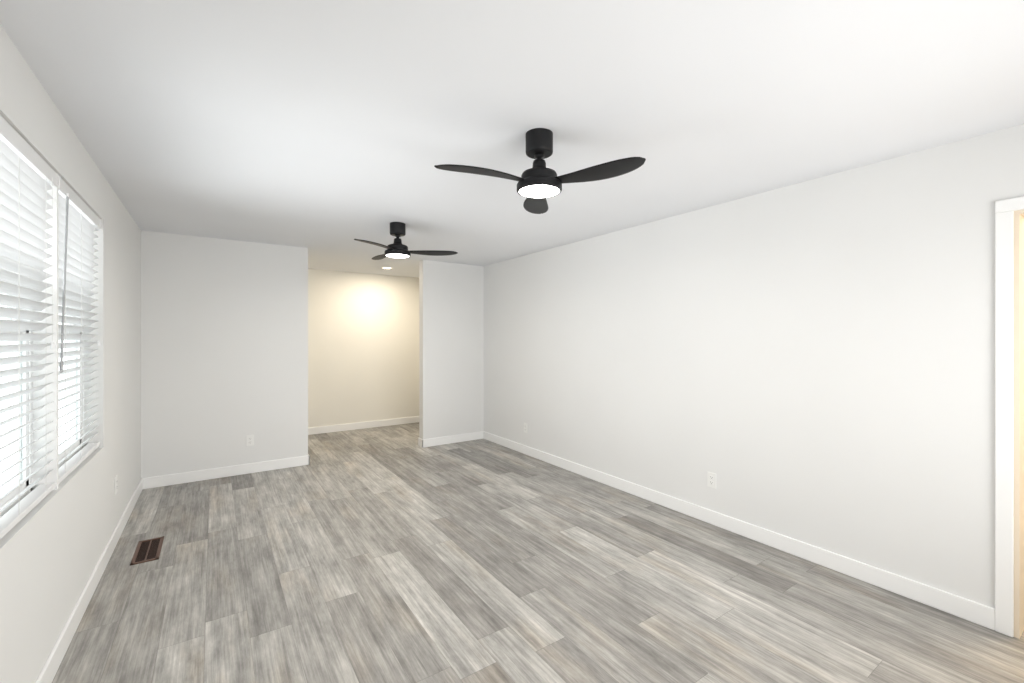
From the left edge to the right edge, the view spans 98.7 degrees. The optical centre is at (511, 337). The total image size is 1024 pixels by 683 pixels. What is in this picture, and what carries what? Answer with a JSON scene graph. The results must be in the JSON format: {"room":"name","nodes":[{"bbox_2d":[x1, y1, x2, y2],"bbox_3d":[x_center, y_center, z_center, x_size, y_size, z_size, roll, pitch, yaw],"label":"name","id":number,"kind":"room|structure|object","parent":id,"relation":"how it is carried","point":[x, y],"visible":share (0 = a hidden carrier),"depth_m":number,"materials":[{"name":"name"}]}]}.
{"room":"empty living room","nodes":[
{"label":"empty living room","id":0,"kind":"room"},
{"bbox_2d":[0,24,140,682],"bbox_3d":[-1.797,0.211,1.494,0.160,2.440,6.530,0,0,-34],"label":"wall","id":1,"kind":"structure","parent":0,"point":[54,542],"depth_m":2.08,"materials":[{"name":"paint"}]},
{"bbox_2d":[1,294,32,516],"bbox_3d":[-1.880,-0.026,1.543,0.067,1.415,0.903,0,0,-34],"label":"window","id":2,"kind":"structure","parent":1,"relation":"in","point":[14,458],"depth_m":1.87,"materials":[{"name":"white glass"}]},
{"bbox_2d":[0,115,57,538],"bbox_3d":[-1.805,-0.032,1.589,0.076,1.401,0.887,0,0,-34],"label":"window blind","id":3,"kind":"object","parent":1,"relation":"attached to","point":[28,175],"visible":1,"depth_m":1.68,"materials":[{"name":"white plastic"}]},
{"bbox_2d":[59,308,83,467],"bbox_3d":[-2.387,-0.026,2.292,0.067,1.415,0.907,0,0,-34],"label":"window","id":4,"kind":"structure","parent":1,"relation":"in","point":[75,421],"depth_m":2.62,"materials":[{"name":"white glass"}]},
{"bbox_2d":[59,176,101,483],"bbox_3d":[-2.317,-0.032,2.345,0.076,1.401,0.891,0,0,-34],"label":"window blind","id":5,"kind":"object","parent":4,"relation":"attached to","point":[80,220],"visible":0.67,"depth_m":2.33,"materials":[{"name":"white plastic"}]},
{"bbox_2d":[36,478,143,682],"bbox_3d":[-1.725,1.379,1.543,0.014,0.105,6.290,0,0,-34],"label":"baseboard","id":6,"kind":"structure","parent":1,"relation":"attached to","point":[54,660],"depth_m":2.27,"materials":[{"name":"white wood"}]},
{"bbox_2d":[141,230,307,477],"bbox_3d":[-2.929,0.211,4.599,1.446,2.440,0.120,0,0,-34],"label":"wall","id":7,"kind":"structure","parent":0,"point":[224,347],"depth_m":4.49,"materials":[{"name":"paint"}]},
{"bbox_2d":[144,455,307,488],"bbox_3d":[-2.882,1.379,4.550,1.410,0.105,0.014,0,0,-34],"label":"baseboard","id":8,"kind":"structure","parent":7,"relation":"attached to","point":[200,475],"depth_m":4.49,"materials":[{"name":"white wood"}]},
{"bbox_2d":[246,435,253,445],"bbox_3d":[-2.760,1.086,4.636,0.070,0.115,0.008,0,0,-34],"label":"outlet","id":9,"kind":"object","parent":7,"relation":"attached to","point":[249,440],"visible":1,"depth_m":4.63,"materials":[{"name":"white plastic"}]},
{"bbox_2d":[308,269,418,427],"bbox_3d":[-2.352,0.211,6.970,2.410,2.440,0.120,0,0,-34],"label":"wall","id":10,"kind":"structure","parent":0,"point":[363,347],"depth_m":6.89,"materials":[{"name":"paint"}]},
{"bbox_2d":[308,416,418,434],"bbox_3d":[-2.265,1.379,6.948,2.289,0.105,0.014,0,0,-34],"label":"baseboard","id":11,"kind":"structure","parent":10,"relation":"attached to","point":[379,423],"depth_m":6.88,"materials":[{"name":"white wood"}]},
{"bbox_2d":[419,260,483,438],"bbox_3d":[-0.813,0.211,6.032,0.915,2.440,0.120,0,0,-34],"label":"wall","id":12,"kind":"structure","parent":0,"point":[451,348],"depth_m":5.95,"materials":[{"name":"paint"}]},
{"bbox_2d":[420,431,483,447],"bbox_3d":[-0.789,1.379,5.967,0.913,0.105,0.014,0,0,-34],"label":"baseboard","id":13,"kind":"structure","parent":12,"relation":"attached to","point":[430,442],"depth_m":5.94,"materials":[{"name":"white wood"}]},
{"bbox_2d":[0,0,1023,277],"bbox_3d":[-0.062,-1.059,3.660,5.460,0.100,8.170,0,0,-34],"label":"ceiling","id":14,"kind":"structure","parent":0,"point":[326,132],"depth_m":1.89,"materials":[{"name":"paint"}]},
{"bbox_2d":[354,222,457,259],"bbox_3d":[-1.065,-0.862,4.005,0.923,0.294,0.842,0,0,-34],"label":"fan","id":15,"kind":"object","parent":14,"relation":"hanging from","point":[397,248],"visible":1,"depth_m":3.87,"materials":[{"name":"black metal"}]},
{"bbox_2d":[434,128,645,213],"bbox_3d":[0.083,-0.862,2.104,0.870,0.294,0.918,0,0,-34],"label":"fan","id":16,"kind":"object","parent":14,"relation":"hanging from","point":[538,183],"visible":1,"depth_m":2.11,"materials":[{"name":"black metal"}]},
{"bbox_2d":[52,422,1023,682],"bbox_3d":[-0.062,1.481,3.660,5.460,0.100,8.170,0,0,-34],"label":"floor","id":17,"kind":"structure","parent":0,"point":[390,554],"depth_m":2.45,"materials":[{"name":"grey wood"}]},
{"bbox_2d":[130,536,163,564],"bbox_3d":[-2.445,1.428,2.958,0.142,0.006,0.385,0,0,-34],"label":"floor vent","id":18,"kind":"object","parent":17,"relation":"in","point":[147,550],"visible":1,"depth_m":2.94,"materials":[{"name":"brown metal"}]},
{"bbox_2d":[484,124,1023,607],"bbox_3d":[0.953,0.211,4.347,0.120,2.440,8.170,0,0,-34],"label":"wall","id":19,"kind":"structure","parent":0,"point":[810,362],"depth_m":2.86,"materials":[{"name":"paint"}]},
{"bbox_2d":[707,472,715,488],"bbox_3d":[1.533,1.095,3.376,0.008,0.115,0.070,0,0,-34],"label":"electrical outlet","id":20,"kind":"object","parent":19,"relation":"attached to","point":[711,480],"visible":1,"depth_m":3.38,"materials":[{"name":"white plastic"}]},
{"bbox_2d":[484,431,994,629],"bbox_3d":[0.977,1.379,4.192,0.014,0.105,4.934,0,0,-34],"label":"baseboard","id":21,"kind":"structure","parent":19,"relation":"attached to","point":[964,608],"depth_m":2.87,"materials":[{"name":"white wood"}]},
{"bbox_2d":[995,196,1023,638],"bbox_3d":[2.683,0.384,1.779,0.139,2.095,0.976,0,0,-34],"label":"door frame","id":22,"kind":"structure","parent":19,"relation":"attached to","point":[1009,417],"depth_m":2.11,"materials":[{"name":"white wood"}]},
{"label":"outside","id":23,"kind":"structure","parent":0,"visible":0},
{"bbox_2d":[1,293,66,491],"bbox_3d":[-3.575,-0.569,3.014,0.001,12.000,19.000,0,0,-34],"label":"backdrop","id":24,"kind":"structure","parent":23,"point":[4,418],"depth_m":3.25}
]}

